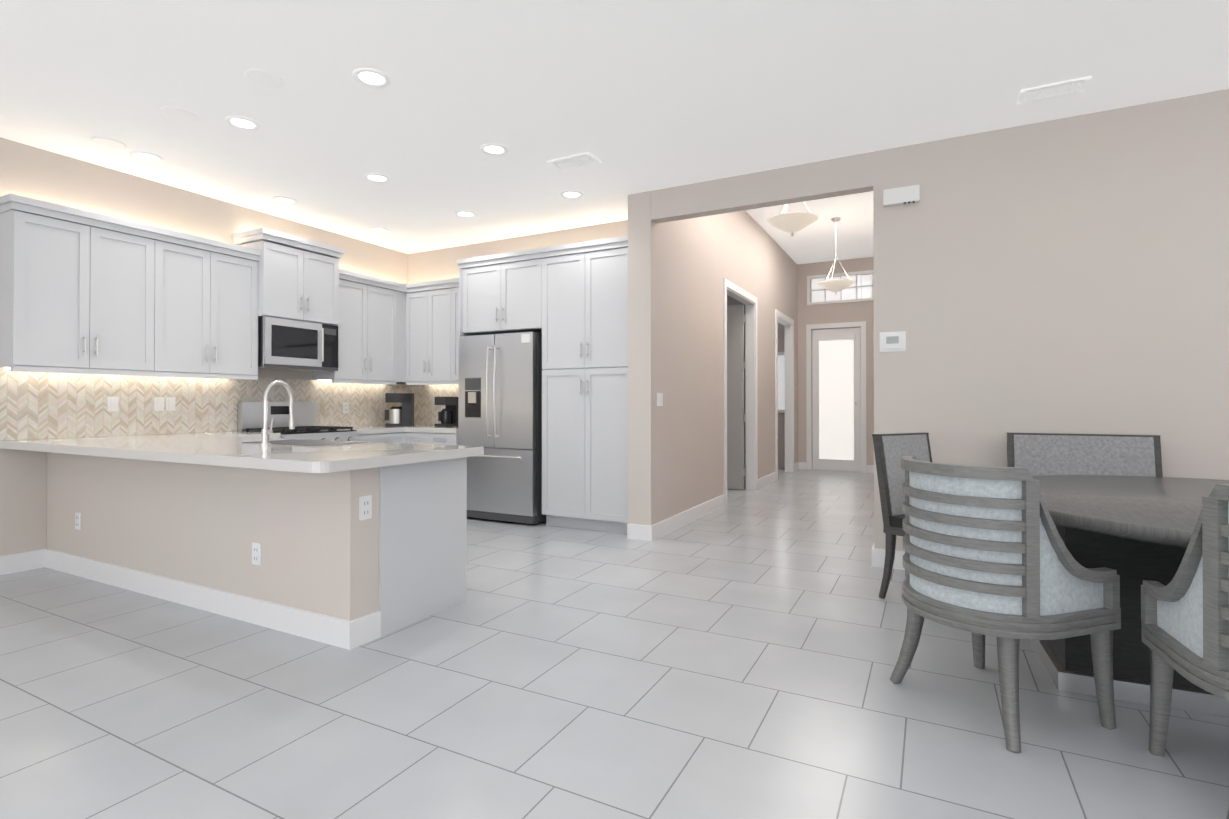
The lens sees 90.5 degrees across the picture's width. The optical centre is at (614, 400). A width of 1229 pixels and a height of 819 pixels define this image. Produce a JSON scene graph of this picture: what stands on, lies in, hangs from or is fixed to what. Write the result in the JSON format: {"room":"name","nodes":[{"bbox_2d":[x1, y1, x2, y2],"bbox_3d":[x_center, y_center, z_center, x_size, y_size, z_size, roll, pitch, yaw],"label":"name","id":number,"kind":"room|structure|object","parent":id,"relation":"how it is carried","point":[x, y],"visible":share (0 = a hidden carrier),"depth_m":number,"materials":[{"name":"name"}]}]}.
{"room":"dining room and kitchen","nodes":[
{"label":"dining room and kitchen","id":0,"kind":"room"},
{"bbox_2d":[0,137,407,555],"bbox_3d":[-4.551,-0.307,3.644,0.120,3.000,8.820,0,0,27],"label":"wall","id":1,"kind":"structure","parent":0,"point":[28,171],"depth_m":4.70,"materials":[{"name":"paint"}]},
{"bbox_2d":[0,548,46,574],"bbox_3d":[-5.305,1.118,2.037,0.016,0.130,5.290,0,0,27],"label":"baseboard","id":2,"kind":"structure","parent":1,"relation":"attached to","point":[20,562],"depth_m":4.26,"materials":[{"name":"white wood"}]},
{"bbox_2d":[0,201,103,372],"bbox_3d":[-3.966,-0.756,4.259,0.347,1.065,0.467,0,0,27],"label":"upper cabinet","id":3,"kind":"object","parent":1,"relation":"attached to","point":[84,292],"depth_m":4.15,"materials":[{"name":"white wood"}]},
{"bbox_2d":[104,221,167,372],"bbox_3d":[-3.792,-0.754,4.594,0.347,1.065,0.526,0,0,27],"label":"upper cabinet","id":4,"kind":"object","parent":1,"relation":"attached to","point":[135,260],"depth_m":4.58,"materials":[{"name":"white wood"}]},
{"bbox_2d":[140,233,219,376],"bbox_3d":[-3.604,-0.751,4.956,0.347,1.065,0.527,0,0,27],"label":"upper cabinet","id":5,"kind":"object","parent":1,"relation":"attached to","point":[193,266],"depth_m":4.94,"materials":[{"name":"white wood"}]},
{"bbox_2d":[0,368,407,439],"bbox_3d":[-3.361,0.036,5.783,0.009,0.498,3.677,0,0,27],"label":"backsplash","id":6,"kind":"structure","parent":1,"relation":"attached to","point":[39,405],"depth_m":4.95,"materials":[{"name":"beige tile"}]},
{"bbox_2d":[107,397,118,410],"bbox_3d":[-3.897,0.029,4.733,0.010,0.115,0.072,0,0,27],"label":"light switch","id":7,"kind":"object","parent":6,"relation":"attached to","point":[112,403],"visible":1,"depth_m":4.73,"materials":[{"name":"white plastic"}]},
{"bbox_2d":[154,397,163,410],"bbox_3d":[-3.749,0.031,5.017,0.010,0.115,0.072,0,0,27],"label":"light switch","id":8,"kind":"object","parent":6,"relation":"attached to","point":[158,403],"visible":1,"depth_m":5.01,"materials":[{"name":"white plastic"}]},
{"bbox_2d":[166,397,175,410],"bbox_3d":[-3.710,0.031,5.092,0.010,0.115,0.072,0,0,27],"label":"light switch","id":9,"kind":"object","parent":6,"relation":"attached to","point":[170,403],"visible":1,"depth_m":5.09,"materials":[{"name":"white plastic"}]},
{"bbox_2d":[343,402,348,412],"bbox_3d":[-2.920,0.081,6.614,0.008,0.115,0.072,0,0,27],"label":"outlet","id":10,"kind":"object","parent":6,"relation":"attached to","point":[345,407],"visible":1,"depth_m":6.62,"materials":[{"name":"white plastic"}]},
{"bbox_2d":[220,245,259,376],"bbox_3d":[-3.430,-0.749,5.291,0.347,1.065,0.468,0,0,27],"label":"upper cabinet","id":11,"kind":"object","parent":1,"relation":"attached to","point":[238,319],"depth_m":5.26,"materials":[{"name":"white wood"}]},
{"bbox_2d":[232,233,311,321],"bbox_3d":[-3.187,-1.109,5.684,0.417,0.720,0.449,0,0,27],"label":"upper cabinet","id":12,"kind":"object","parent":1,"relation":"attached to","point":[284,265],"depth_m":5.55,"materials":[{"name":"white wood"}]},
{"bbox_2d":[258,316,337,371],"bbox_3d":[-3.088,-0.520,5.826,0.458,0.452,0.756,0,0,27],"label":"microwave","id":13,"kind":"object","parent":12,"relation":"attached to","point":[289,345],"visible":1,"depth_m":5.68,"materials":[{"name":"silver metal"}]},
{"bbox_2d":[312,245,339,328],"bbox_3d":[-3.035,-1.108,5.977,0.417,0.720,0.450,0,0,27],"label":"upper cabinet","id":14,"kind":"object","parent":1,"relation":"attached to","point":[325,262],"depth_m":5.95,"materials":[{"name":"white wood"}]},
{"bbox_2d":[312,273,375,380],"bbox_3d":[-2.856,-0.743,6.394,0.347,1.065,0.459,0,0,27],"label":"upper cabinet","id":15,"kind":"object","parent":1,"relation":"attached to","point":[357,294],"depth_m":6.33,"materials":[{"name":"white wood"}]},
{"bbox_2d":[360,281,399,384],"bbox_3d":[-2.699,-0.741,6.696,0.347,1.065,0.460,0,0,27],"label":"upper cabinet","id":16,"kind":"object","parent":1,"relation":"attached to","point":[386,335],"depth_m":6.70,"materials":[{"name":"white wood"}]},
{"bbox_2d":[408,220,627,283],"bbox_3d":[-1.023,-0.289,6.712,3.310,3.000,0.120,0,0,27],"label":"wall","id":17,"kind":"structure","parent":0,"point":[434,265],"depth_m":6.84,"materials":[{"name":"paint"}]},
{"bbox_2d":[404,281,443,384],"bbox_3d":[-2.130,-0.761,7.024,0.399,1.110,0.346,0,0,27],"label":"upper cabinet","id":18,"kind":"object","parent":17,"relation":"attached to","point":[417,296],"depth_m":6.88,"materials":[{"name":"white wood"}]},
{"bbox_2d":[408,384,457,424],"bbox_3d":[-1.910,0.044,7.095,1.314,0.498,0.009,0,0,27],"label":"backsplash","id":19,"kind":"structure","parent":17,"relation":"attached to","point":[426,411],"depth_m":7.25,"materials":[{"name":"beige tile"}]},
{"bbox_2d":[432,281,458,384],"bbox_3d":[-1.855,-0.740,6.881,0.458,1.065,0.346,0,0,27],"label":"upper cabinet","id":20,"kind":"object","parent":17,"relation":"attached to","point":[443,296],"depth_m":6.70,"materials":[{"name":"white wood"}]},
{"bbox_2d":[456,281,458,380],"bbox_3d":[-1.580,-0.741,6.738,0.399,1.065,0.346,0,0,27],"label":"upper cabinet","id":21,"kind":"object","parent":17,"relation":"attached to","point":[457,282],"depth_m":6.62,"materials":[{"name":"white wood"}]},
{"bbox_2d":[0,468,1228,818],"bbox_3d":[0.576,1.221,4.282,12.800,0.050,15.100,0,0,27],"label":"floor","id":22,"kind":"structure","parent":0,"point":[736,656],"depth_m":2.36,"materials":[{"name":"tile"}]},
{"bbox_2d":[73,454,124,575],"bbox_3d":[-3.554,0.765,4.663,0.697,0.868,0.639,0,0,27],"label":"base cabinet","id":23,"kind":"object","parent":22,"relation":"on","point":[98,481],"depth_m":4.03,"materials":[{"name":"paint"}]},
{"bbox_2d":[75,512,80,529],"bbox_3d":[-3.668,0.826,4.164,0.072,0.115,0.008,0,0,27],"label":"outlet","id":24,"kind":"object","parent":23,"relation":"attached to","point":[77,520],"visible":1,"depth_m":4.16,"materials":[{"name":"white plastic"}]},
{"bbox_2d":[0,433,483,472],"bbox_3d":[-2.487,0.299,3.879,3.317,0.050,1.110,0,0,27],"label":"countertop","id":25,"kind":"structure","parent":23,"relation":"on","point":[228,449],"depth_m":3.35,"materials":[{"name":"stone"}]},
{"bbox_2d":[259,380,294,445],"bbox_3d":[-2.050,0.074,3.737,0.114,0.396,0.222,0,0,27],"label":"faucet","id":26,"kind":"object","parent":25,"relation":"on","point":[265,431],"visible":1,"depth_m":3.68,"materials":[{"name":"silver metal"}]},
{"bbox_2d":[239,439,372,446],"bbox_3d":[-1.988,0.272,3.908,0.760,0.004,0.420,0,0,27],"label":"sink","id":27,"kind":"object","parent":25,"relation":"in","point":[306,443],"visible":0.96,"depth_m":3.89,"materials":[{"name":"silver metal"}]},
{"bbox_2d":[121,458,172,587],"bbox_3d":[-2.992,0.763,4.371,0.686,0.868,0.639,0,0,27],"label":"base cabinet","id":28,"kind":"object","parent":22,"relation":"on","point":[148,483],"depth_m":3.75,"materials":[{"name":"paint"}]},
{"bbox_2d":[173,462,232,603],"bbox_3d":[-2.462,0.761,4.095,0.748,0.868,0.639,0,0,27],"label":"base cabinet","id":29,"kind":"object","parent":22,"relation":"on","point":[202,494],"depth_m":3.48,"materials":[{"name":"paint"}]},
{"bbox_2d":[233,467,300,619],"bbox_3d":[-1.904,0.759,3.805,0.747,0.868,0.639,0,0,27],"label":"base cabinet","id":30,"kind":"object","parent":22,"relation":"on","point":[266,503],"depth_m":3.21,"materials":[{"name":"paint"}]},
{"bbox_2d":[252,542,260,565],"bbox_3d":[-1.911,0.820,3.251,0.072,0.115,0.008,0,0,27],"label":"outlet","id":31,"kind":"object","parent":30,"relation":"attached to","point":[256,553],"visible":1,"depth_m":3.25,"materials":[{"name":"white plastic"}]},
{"bbox_2d":[238,402,357,440],"bbox_3d":[-2.951,0.600,5.748,0.743,1.170,0.760,0,0,27],"label":"range","id":32,"kind":"object","parent":22,"relation":"on","point":[250,416],"visible":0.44,"depth_m":5.75,"materials":[{"name":"silver metal"}]},
{"bbox_2d":[358,432,405,442],"bbox_3d":[-2.657,0.774,6.407,0.680,0.870,0.677,0,0,27],"label":"base cabinet","id":33,"kind":"object","parent":22,"relation":"on","point":[397,437],"depth_m":6.31,"materials":[{"name":"white wood"}]},
{"bbox_2d":[301,457,466,639],"bbox_3d":[-1.354,0.758,3.519,0.730,0.868,0.639,0,0,27],"label":"base cabinet","id":34,"kind":"object","parent":22,"relation":"on","point":[332,569],"depth_m":3.09,"materials":[{"name":"paint"}]},
{"bbox_2d":[359,495,371,520],"bbox_3d":[-1.224,0.529,2.996,0.008,0.115,0.072,0,0,27],"label":"outlet","id":35,"kind":"object","parent":34,"relation":"attached to","point":[365,507],"visible":1,"depth_m":2.99,"materials":[{"name":"white plastic"}]},
{"bbox_2d":[406,432,433,443],"bbox_3d":[-1.938,0.776,6.728,0.425,0.870,0.679,0,0,27],"label":"base cabinet","id":36,"kind":"object","parent":22,"relation":"on","point":[426,438],"depth_m":6.46,"materials":[{"name":"white wood"}]},
{"bbox_2d":[232,431,280,436],"bbox_3d":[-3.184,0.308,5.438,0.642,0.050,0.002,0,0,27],"label":"countertop","id":37,"kind":"structure","parent":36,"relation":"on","point":[232,431],"depth_m":5.35,"materials":[{"name":"stone"}]},
{"bbox_2d":[337,425,403,433],"bbox_3d":[-2.681,0.314,6.406,0.642,0.050,0.646,0,0,27],"label":"countertop","id":38,"kind":"structure","parent":36,"relation":"on","point":[361,429],"depth_m":6.31,"materials":[{"name":"stone"}]},
{"bbox_2d":[404,425,457,432],"bbox_3d":[-2.070,0.317,6.817,1.344,0.050,0.647,0,0,27],"label":"countertop","id":39,"kind":"structure","parent":36,"relation":"on","point":[416,428],"depth_m":6.45,"materials":[{"name":"stone"}]},
{"bbox_2d":[385,393,413,425],"bbox_3d":[-2.449,0.107,6.924,0.304,0.370,0.260,0,0,-13],"label":"coffee maker","id":40,"kind":"object","parent":39,"relation":"on","point":[403,415],"visible":0.96,"depth_m":6.82,"materials":[{"name":"grey plastic"}]},
{"bbox_2d":[435,397,457,426],"bbox_3d":[-1.862,0.126,6.821,0.190,0.330,0.256,0,0,35],"label":"coffee maker","id":41,"kind":"object","parent":39,"relation":"on","point":[448,416],"visible":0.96,"depth_m":6.75,"materials":[{"name":"grey plastic"}]},
{"bbox_2d":[434,433,457,444],"bbox_3d":[-1.659,0.776,6.607,0.421,0.870,0.637,0,0,27],"label":"base cabinet","id":42,"kind":"object","parent":22,"relation":"on","point":[439,438],"depth_m":6.30,"materials":[{"name":"white wood"}]},
{"bbox_2d":[459,332,545,523],"bbox_3d":[-1.062,0.268,6.249,0.915,1.840,0.692,0,0,27],"label":"fridge","id":43,"kind":"object","parent":22,"relation":"on","point":[500,398],"visible":0.88,"depth_m":5.95,"materials":[{"name":"grey metal"}]},
{"bbox_2d":[457,235,627,533],"bbox_3d":[-0.608,-0.123,6.082,1.987,2.660,0.607,0,0,27],"label":"tall cabinet","id":44,"kind":"object","parent":22,"relation":"on","point":[569,302],"visible":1,"depth_m":5.68,"materials":[{"name":"white wood"}]},
{"bbox_2d":[872,432,931,598],"bbox_3d":[1.926,0.702,3.603,0.500,0.989,0.550,0,0,-30],"label":"dining chair","id":45,"kind":"object","parent":22,"relation":"on","point":[890,450],"visible":0.48,"depth_m":3.68,"materials":[{"name":"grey wood"}]},
{"bbox_2d":[890,456,1120,751],"bbox_3d":[1.443,0.714,2.371,0.583,0.958,0.606,0,0,-18],"label":"dining chair","id":46,"kind":"object","parent":22,"relation":"on","point":[987,552],"visible":1,"depth_m":2.15,"materials":[{"name":"grey wood"}]},
{"bbox_2d":[1007,433,1162,476],"bbox_3d":[2.765,0.701,3.534,0.760,0.989,0.550,0,0,26],"label":"dining chair","id":47,"kind":"object","parent":22,"relation":"on","point":[1039,454],"visible":0.21,"depth_m":3.71,"materials":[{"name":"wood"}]},
{"bbox_2d":[1030,475,1228,717],"bbox_3d":[2.595,0.799,2.446,1.940,0.772,1.940,0,0,24],"label":"dining table","id":48,"kind":"object","parent":22,"relation":"on","point":[1134,531],"visible":0.38,"depth_m":2.42,"materials":[{"name":"grey wood"}]},
{"bbox_2d":[1141,484,1228,818],"bbox_3d":[1.953,0.710,1.685,0.606,0.958,0.583,0,0,22],"label":"dining chair","id":49,"kind":"object","parent":22,"relation":"on","point":[1185,621],"visible":1,"depth_m":1.77,"materials":[{"name":"grey wood"}]},
{"bbox_2d":[0,0,1228,253],"bbox_3d":[0.111,-1.872,1.229,10.630,0.100,8.820,0,0,27],"label":"ceiling","id":50,"kind":"structure","parent":0,"point":[636,96],"depth_m":3.52,"materials":[{"name":"white paint"}]},
{"bbox_2d":[90,137,126,148],"bbox_3d":[-3.544,-1.800,4.267,0.200,0.006,0.200,0,0,27],"label":"ceiling speaker","id":51,"kind":"object","parent":50,"relation":"attached to","point":[108,142],"visible":1,"depth_m":4.25,"materials":[{"name":"white plastic"}]},
{"bbox_2d":[130,151,163,162],"bbox_3d":[-3.455,-1.798,4.503,0.200,0.008,0.200,0,0,27],"label":"recessed light","id":52,"kind":"object","parent":50,"relation":"in","point":[147,156],"visible":0.98,"depth_m":4.49,"materials":[{"name":"white"}]},
{"bbox_2d":[160,106,198,120],"bbox_3d":[-2.741,-1.803,3.839,0.200,0.006,0.200,0,0,27],"label":"ceiling speaker","id":53,"kind":"object","parent":50,"relation":"attached to","point":[178,113],"visible":1,"depth_m":3.82,"materials":[{"name":"white plastic"}]},
{"bbox_2d":[225,116,260,130],"bbox_3d":[-2.417,-1.801,3.963,0.200,0.008,0.200,0,0,27],"label":"recessed light","id":54,"kind":"object","parent":50,"relation":"in","point":[242,123],"visible":0.98,"depth_m":3.96,"materials":[{"name":"white plastic"}]},
{"bbox_2d":[244,69,284,87],"bbox_3d":[-1.965,-1.806,3.424,0.200,0.006,0.200,0,0,27],"label":"ceiling speaker","id":55,"kind":"object","parent":50,"relation":"attached to","point":[264,78],"visible":1,"depth_m":3.41,"materials":[{"name":"white plastic"}]},
{"bbox_2d":[272,196,296,203],"bbox_3d":[-2.957,-1.792,5.461,0.200,0.008,0.200,0,0,27],"label":"recessed light","id":56,"kind":"object","parent":50,"relation":"in","point":[283,200],"visible":0.96,"depth_m":5.45,"materials":[{"name":"white"}]},
{"bbox_2d":[352,68,389,87],"bbox_3d":[-1.361,-1.805,3.414,0.200,0.008,0.200,0,0,27],"label":"recessed light","id":57,"kind":"object","parent":50,"relation":"in","point":[370,77],"visible":1,"depth_m":3.41,"materials":[{"name":"white"}]},
{"bbox_2d":[364,173,389,182],"bbox_3d":[-1.919,-1.796,4.922,0.200,0.008,0.200,0,0,27],"label":"recessed light","id":58,"kind":"object","parent":50,"relation":"in","point":[377,177],"visible":0.98,"depth_m":4.91,"materials":[{"name":"white"}]},
{"bbox_2d":[370,227,389,232],"bbox_3d":[-2.468,-1.786,6.402,0.200,0.008,0.200,0,0,27],"label":"recessed light","id":59,"kind":"object","parent":50,"relation":"in","point":[378,230],"visible":0.96,"depth_m":6.40,"materials":[{"name":"white"}]},
{"bbox_2d":[455,211,476,217],"bbox_3d":[-1.430,-1.790,5.862,0.200,0.008,0.200,0,0,27],"label":"recessed light","id":60,"kind":"object","parent":50,"relation":"in","point":[467,214],"visible":0.94,"depth_m":5.86,"materials":[{"name":"white"}]},
{"bbox_2d":[480,143,507,155],"bbox_3d":[-0.863,-1.799,4.373,0.200,0.008,0.200,0,0,27],"label":"recessed light","id":61,"kind":"object","parent":50,"relation":"in","point":[493,149],"visible":1,"depth_m":4.37,"materials":[{"name":"white"}]},
{"bbox_2d":[560,190,582,198],"bbox_3d":[-0.374,-1.793,5.313,0.200,0.008,0.200,0,0,27],"label":"recessed light","id":62,"kind":"object","parent":50,"relation":"in","point":[570,194],"visible":1,"depth_m":5.31,"materials":[{"name":"white"}]},
{"bbox_2d":[547,152,601,170],"bbox_3d":[-0.301,-1.796,4.587,0.360,0.012,0.200,0,0,27],"label":"ceiling vent","id":63,"kind":"object","parent":50,"relation":"in","point":[575,161],"visible":0.98,"depth_m":4.57,"materials":[{"name":"white metal"}]},
{"bbox_2d":[1017,76,1090,103],"bbox_3d":[2.550,-1.802,3.545,0.330,0.012,0.170,0,0,27],"label":"ceiling vent","id":64,"kind":"object","parent":50,"relation":"in","point":[1062,88],"visible":0.94,"depth_m":3.53,"materials":[{"name":"white metal"}]},
{"bbox_2d":[628,191,650,525],"bbox_3d":[0.215,-0.298,5.266,0.220,3.000,0.004,0,0,27],"label":"wall","id":65,"kind":"structure","parent":0,"point":[639,358],"depth_m":5.26,"materials":[{"name":"paint"}]},
{"bbox_2d":[651,210,797,524],"bbox_3d":[1.703,-0.620,8.131,0.220,3.680,6.450,0,0,27],"label":"wall","id":66,"kind":"structure","parent":0,"point":[695,261],"depth_m":6.37,"materials":[{"name":"paint"}]},
{"bbox_2d":[657,393,662,405],"bbox_3d":[0.401,-0.007,5.373,0.010,0.115,0.120,0,0,27],"label":"light switch","id":67,"kind":"object","parent":66,"relation":"attached to","point":[659,399],"visible":1,"depth_m":5.37,"materials":[{"name":"white plastic"}]},
{"bbox_2d":[649,494,724,541],"bbox_3d":[0.786,1.143,6.101,0.016,0.130,2.060,0,0,27],"label":"baseboard","id":68,"kind":"structure","parent":66,"relation":"attached to","point":[666,526],"depth_m":5.87,"materials":[{"name":"white wood"}]},
{"bbox_2d":[727,305,745,489],"bbox_3d":[1.471,-0.043,8.406,0.690,2.510,0.070,0,0,27],"label":"hall door","id":69,"kind":"structure","parent":66,"relation":"in","point":[736,415],"depth_m":8.31,"materials":[{"name":"grey paint"}]},
{"bbox_2d":[723,278,757,504],"bbox_3d":[1.554,-0.096,7.715,0.140,2.625,1.490,0,0,27],"label":"door frame","id":70,"kind":"structure","parent":66,"relation":"attached to","point":[739,294],"depth_m":8.27,"materials":[{"name":"white wood"}]},
{"bbox_2d":[758,472,775,488],"bbox_3d":[2.216,1.159,8.851,0.016,0.130,1.140,0,0,27],"label":"baseboard","id":71,"kind":"structure","parent":66,"relation":"attached to","point":[770,478],"depth_m":8.79,"materials":[{"name":"white wood"}]},
{"bbox_2d":[775,310,793,479],"bbox_3d":[2.739,-0.082,9.995,0.140,2.625,1.350,0,0,27],"label":"door frame","id":72,"kind":"structure","parent":66,"relation":"attached to","point":[788,323],"depth_m":10.49,"materials":[{"name":"white wood"}]},
{"bbox_2d":[794,462,798,470],"bbox_3d":[3.201,1.171,10.745,0.016,0.130,0.410,0,0,27],"label":"baseboard","id":73,"kind":"structure","parent":66,"relation":"attached to","point":[796,465],"depth_m":10.75,"materials":[{"name":"white wood"}]},
{"bbox_2d":[727,295,745,484],"bbox_3d":[0.863,-0.272,9.428,2.670,3.000,0.120,0,0,27],"label":"wall","id":74,"kind":"structure","parent":0,"point":[731,301],"depth_m":8.82,"materials":[{"name":"paint"}]},
{"bbox_2d":[746,191,872,263],"bbox_3d":[2.593,-2.512,7.816,2.140,0.100,6.450,0,0,27],"label":"ceiling","id":75,"kind":"structure","parent":0,"point":[814,242],"depth_m":8.81,"materials":[{"name":"white paint"}]},
{"bbox_2d":[767,202,818,236],"bbox_3d":[1.710,-2.023,5.854,0.482,0.899,0.482,0,0,27],"label":"pendant light","id":76,"kind":"object","parent":75,"relation":"hanging from","point":[792,223],"visible":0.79,"depth_m":5.74,"materials":[{"name":"white glass"}]},
{"bbox_2d":[817,217,854,294],"bbox_3d":[2.995,-1.944,8.240,0.482,1.029,0.482,0,0,27],"label":"pendant light","id":77,"kind":"object","parent":75,"relation":"hanging from","point":[835,285],"visible":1,"depth_m":8.15,"materials":[{"name":"white glass"}]},
{"bbox_2d":[778,257,873,468],"bbox_3d":[2.846,-0.601,11.239,4.820,3.680,0.120,0,0,27],"label":"wall","id":78,"kind":"structure","parent":0,"point":[837,312],"depth_m":10.77,"materials":[{"name":"paint"}]},
{"bbox_2d":[778,352,784,412],"bbox_3d":[2.738,-0.321,11.208,0.975,1.100,0.028,0,0,27],"label":"window blind","id":79,"kind":"object","parent":78,"relation":"attached to","point":[781,382],"depth_m":11.05,"materials":[{"name":"white"}]},
{"bbox_2d":[812,327,860,471],"bbox_3d":[3.878,-0.012,10.663,0.796,2.485,0.095,0,0,27],"label":"front door","id":80,"kind":"structure","parent":78,"relation":"in","point":[836,381],"depth_m":10.67,"materials":[{"name":"white glass"}]},
{"bbox_2d":[812,275,861,301],"bbox_3d":[3.886,-1.955,10.690,0.820,0.420,0.010,0,0,27],"label":"window","id":81,"kind":"structure","parent":78,"relation":"in","point":[847,293],"depth_m":10.67,"materials":[{"name":"white"}]},
{"bbox_2d":[806,270,873,472],"bbox_3d":[4.142,-0.491,10.505,1.605,3.450,0.048,0,0,27],"label":"door frame","id":82,"kind":"structure","parent":78,"relation":"attached to","point":[862,324],"depth_m":10.60,"materials":[{"name":"white wood"}]},
{"bbox_2d":[862,274,873,297],"bbox_3d":[4.644,-1.956,10.391,0.800,0.420,0.010,0,0,27],"label":"window","id":83,"kind":"structure","parent":78,"relation":"in","point":[866,279],"depth_m":10.53,"materials":[{"name":"white glass"}]},
{"bbox_2d":[867,465,873,472],"bbox_3d":[4.558,1.168,10.262,0.570,0.130,0.016,0,0,27],"label":"baseboard","id":84,"kind":"structure","parent":78,"relation":"attached to","point":[870,468],"depth_m":10.36,"materials":[{"name":"white wood"}]},
{"bbox_2d":[651,89,1228,550],"bbox_3d":[3.384,-0.647,3.690,6.860,3.680,0.120,0,0,27],"label":"wall","id":85,"kind":"structure","parent":0,"point":[1068,275],"depth_m":3.93,"materials":[{"name":"paint"}]},
{"bbox_2d":[872,544,874,566],"bbox_3d":[3.352,1.150,7.254,0.016,0.130,6.466,0,0,27],"label":"baseboard","id":86,"kind":"structure","parent":85,"relation":"attached to","point":[873,549],"depth_m":4.38,"materials":[{"name":"white wood"}]},
{"bbox_2d":[875,548,904,569],"bbox_3d":[4.142,1.125,3.208,5.080,0.130,0.016,0,0,27],"label":"baseboard","id":87,"kind":"structure","parent":85,"relation":"attached to","point":[879,553],"depth_m":4.35,"materials":[{"name":"white"}]},
{"bbox_2d":[880,331,905,351],"bbox_3d":[1.980,-0.418,4.338,0.170,0.140,0.023,0,0,27],"label":"thermostat","id":88,"kind":"object","parent":85,"relation":"attached to","point":[892,341],"visible":1,"depth_m":4.33,"materials":[{"name":"white plastic"}]},
{"bbox_2d":[883,185,919,206],"bbox_3d":[2.027,-1.440,4.304,0.230,0.117,0.050,0,0,27],"label":"door chime","id":89,"kind":"object","parent":85,"relation":"attached to","point":[901,195],"visible":1,"depth_m":4.28,"materials":[{"name":"white plastic"}]}
]}

